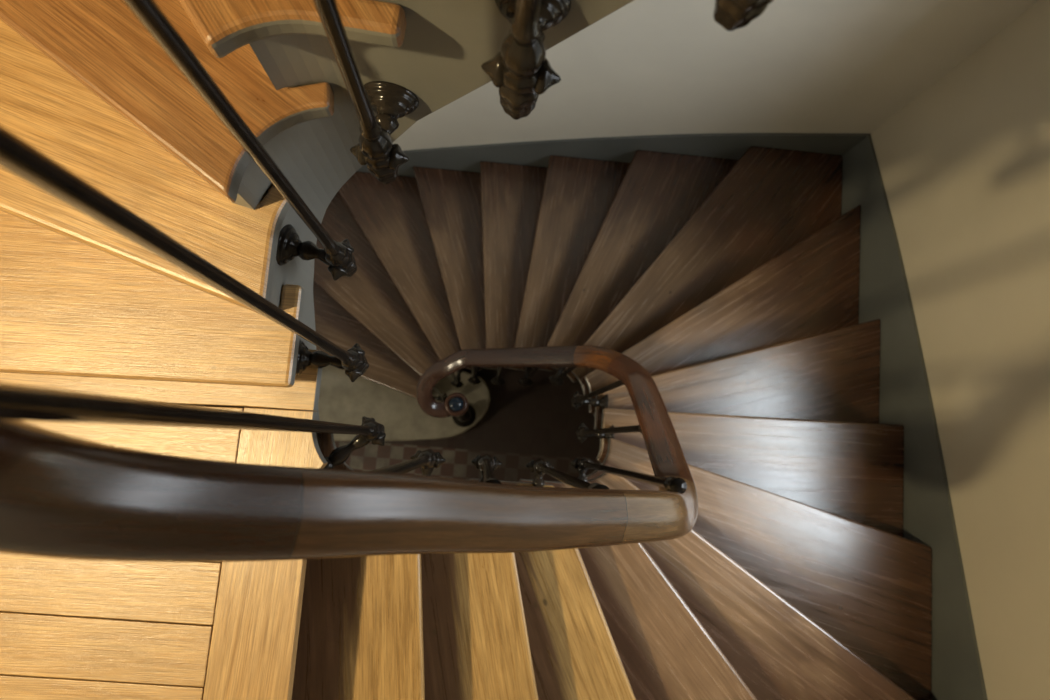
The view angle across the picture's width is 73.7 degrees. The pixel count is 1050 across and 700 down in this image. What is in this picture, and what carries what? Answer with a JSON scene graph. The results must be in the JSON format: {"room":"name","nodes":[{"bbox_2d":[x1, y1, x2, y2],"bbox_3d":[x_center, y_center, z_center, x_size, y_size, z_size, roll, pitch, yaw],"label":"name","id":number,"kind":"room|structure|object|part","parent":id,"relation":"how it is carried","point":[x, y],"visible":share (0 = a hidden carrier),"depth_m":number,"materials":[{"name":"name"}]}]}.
{"room":"stairwell","nodes":[
{"label":"stairwell","id":0,"kind":"room"},
{"bbox_2d":[0,349,326,699],"bbox_3d":[-1.092,0.772,1.369,1.298,0.240,1.640,5,82,-3],"label":"floor","id":1,"kind":"structure","parent":0,"point":[71,629],"depth_m":1.31,"materials":[{"name":"brown wood"}]},
{"bbox_2d":[0,0,633,420],"bbox_3d":[-0.138,-0.620,0.796,2.896,1.965,1.558,5,82,-3],"label":"staircase","id":2,"kind":"structure","parent":1,"relation":"on","point":[85,84],"depth_m":1.03,"materials":[{"name":"brown wood"}]},
{"bbox_2d":[335,368,599,481],"bbox_3d":[-0.285,0.598,4.633,3.400,0.100,3.175,5,82,-3],"label":"floor","id":3,"kind":"structure","parent":0,"point":[520,424],"depth_m":4.60,"materials":[{"name":"tile"}]},
{"bbox_2d":[318,365,489,440],"bbox_3d":[-1.038,0.270,4.492,1.630,0.170,0.744,5,82,-3],"label":"stone step","id":4,"kind":"structure","parent":3,"relation":"on","point":[341,400],"depth_m":4.41,"materials":[{"name":"stone"}]},
{"bbox_2d":[292,146,931,699],"bbox_3d":[-0.179,0.378,2.917,3.200,3.026,2.975,5,82,-3],"label":"staircase","id":5,"kind":"structure","parent":4,"relation":"on","point":[734,284],"depth_m":2.64,"materials":[{"name":"brown wood"}]},
{"bbox_2d":[0,0,772,561],"bbox_3d":[-0.043,0.081,1.742,0.854,5.445,0.579,5,82,-3],"label":"stair railing","id":6,"kind":"object","parent":5,"relation":"attached to","point":[63,496],"visible":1,"depth_m":0.59,"materials":[{"name":"brown wood"}]},
{"bbox_3d":[-0.354,-0.166,1.202,0.068,0.031,0.035,15,82,-2],"label":"bracket arm","id":7,"kind":"part","parent":6,"relation":"part of","materials":[{"name":"black metal"}]},
{"bbox_3d":[-0.374,0.020,1.348,0.079,0.031,0.035,5,82,-3],"label":"bracket arm","id":8,"kind":"part","parent":6,"relation":"part of","materials":[{"name":"black metal"}]},
{"bbox_3d":[-0.001,0.025,1.092,0.725,4.139,0.493,5,82,-3],"label":"handrail","id":9,"kind":"part","parent":6,"relation":"part of","materials":[{"name":"brown wood"}]},
{"bbox_3d":[-0.368,0.206,1.476,0.099,0.031,0.035,-36,86,-7],"label":"bracket arm","id":10,"kind":"part","parent":6,"relation":"part of","materials":[{"name":"black metal"}]},
{"bbox_3d":[-0.183,-0.279,0.903,0.035,0.031,0.049,9,82,-2],"label":"bracket arm","id":11,"kind":"part","parent":6,"relation":"part of","materials":[{"name":"black metal"}]},
{"bbox_3d":[-0.211,0.268,1.498,0.035,0.031,0.058,5,82,-3],"label":"bracket arm","id":12,"kind":"part","parent":6,"relation":"part of","materials":[{"name":"black metal"}]},
{"bbox_3d":[-0.371,0.134,3.930,0.035,0.031,0.097,9,82,-2],"label":"bracket arm","id":13,"kind":"part","parent":6,"relation":"part of","materials":[{"name":"black metal"}]},
{"bbox_3d":[-0.345,0.329,3.778,0.150,1.313,0.150,5,82,-3],"label":"newel post","id":14,"kind":"part","parent":6,"relation":"part of","materials":[{"name":"black metal"}]},
{"bbox_3d":[-0.265,0.119,3.767,0.035,0.031,0.080,9,82,-2],"label":"bracket arm","id":15,"kind":"part","parent":6,"relation":"part of","materials":[{"name":"black metal"}]},
{"bbox_3d":[-0.096,0.305,1.692,0.035,0.031,0.054,5,82,-3],"label":"bracket arm","id":16,"kind":"part","parent":6,"relation":"part of","materials":[{"name":"black metal"}]},
{"bbox_3d":[0.000,-0.287,0.665,0.035,0.031,0.044,9,82,-2],"label":"bracket arm","id":17,"kind":"part","parent":6,"relation":"part of","materials":[{"name":"black metal"}]},
{"bbox_3d":[0.012,0.113,3.441,0.035,0.031,0.078,9,82,-2],"label":"bracket arm","id":18,"kind":"part","parent":6,"relation":"part of","materials":[{"name":"black metal"}]},
{"bbox_3d":[0.037,0.341,1.867,0.035,0.031,0.051,5,82,-3],"label":"bracket arm","id":19,"kind":"part","parent":6,"relation":"part of","materials":[{"name":"black metal"}]},
{"bbox_3d":[0.157,0.094,3.109,0.035,0.031,0.076,24,82,0],"label":"bracket arm","id":20,"kind":"part","parent":6,"relation":"part of","materials":[{"name":"black metal"}]},
{"bbox_3d":[0.179,0.391,2.193,0.035,0.031,0.060,2,83,-3],"label":"bracket arm","id":21,"kind":"part","parent":6,"relation":"part of","materials":[{"name":"black metal"}]},
{"bbox_3d":[0.252,0.204,2.757,0.083,0.031,0.035,5,82,-3],"label":"bracket arm","id":22,"kind":"part","parent":6,"relation":"part of","materials":[{"name":"black metal"}]},
{"bbox_3d":[0.255,0.307,2.572,0.078,0.031,0.035,5,82,-3],"label":"bracket arm","id":23,"kind":"part","parent":6,"relation":"part of","materials":[{"name":"black metal"}]},
{"bbox_2d":[393,0,1038,150],"bbox_3d":[0.051,-1.417,1.463,3.800,6.930,0.200,5,82,-3],"label":"wall","id":24,"kind":"structure","parent":0,"point":[647,67],"depth_m":2.72,"materials":[{"name":"paint"}]},
{"bbox_2d":[357,133,867,176],"bbox_3d":[-0.108,-0.998,3.894,3.200,1.690,0.012,5,82,-3],"label":"baseboard","id":25,"kind":"structure","parent":24,"relation":"attached to","point":[733,146],"depth_m":3.46,"materials":[{"name":"grey paint"}]},
{"bbox_2d":[870,0,1049,699],"bbox_3d":[1.701,0.319,1.341,0.350,6.930,3.775,5,82,-3],"label":"wall","id":26,"kind":"structure","parent":0,"point":[964,166],"depth_m":2.27,"materials":[{"name":"beige paint"}]},
{"bbox_2d":[842,133,987,699],"bbox_3d":[1.434,0.480,2.752,0.012,1.556,2.987,5,82,-3],"label":"baseboard","id":27,"kind":"structure","parent":26,"relation":"attached to","point":[905,399],"depth_m":2.61,"materials":[{"name":"grey paint"}]}
]}

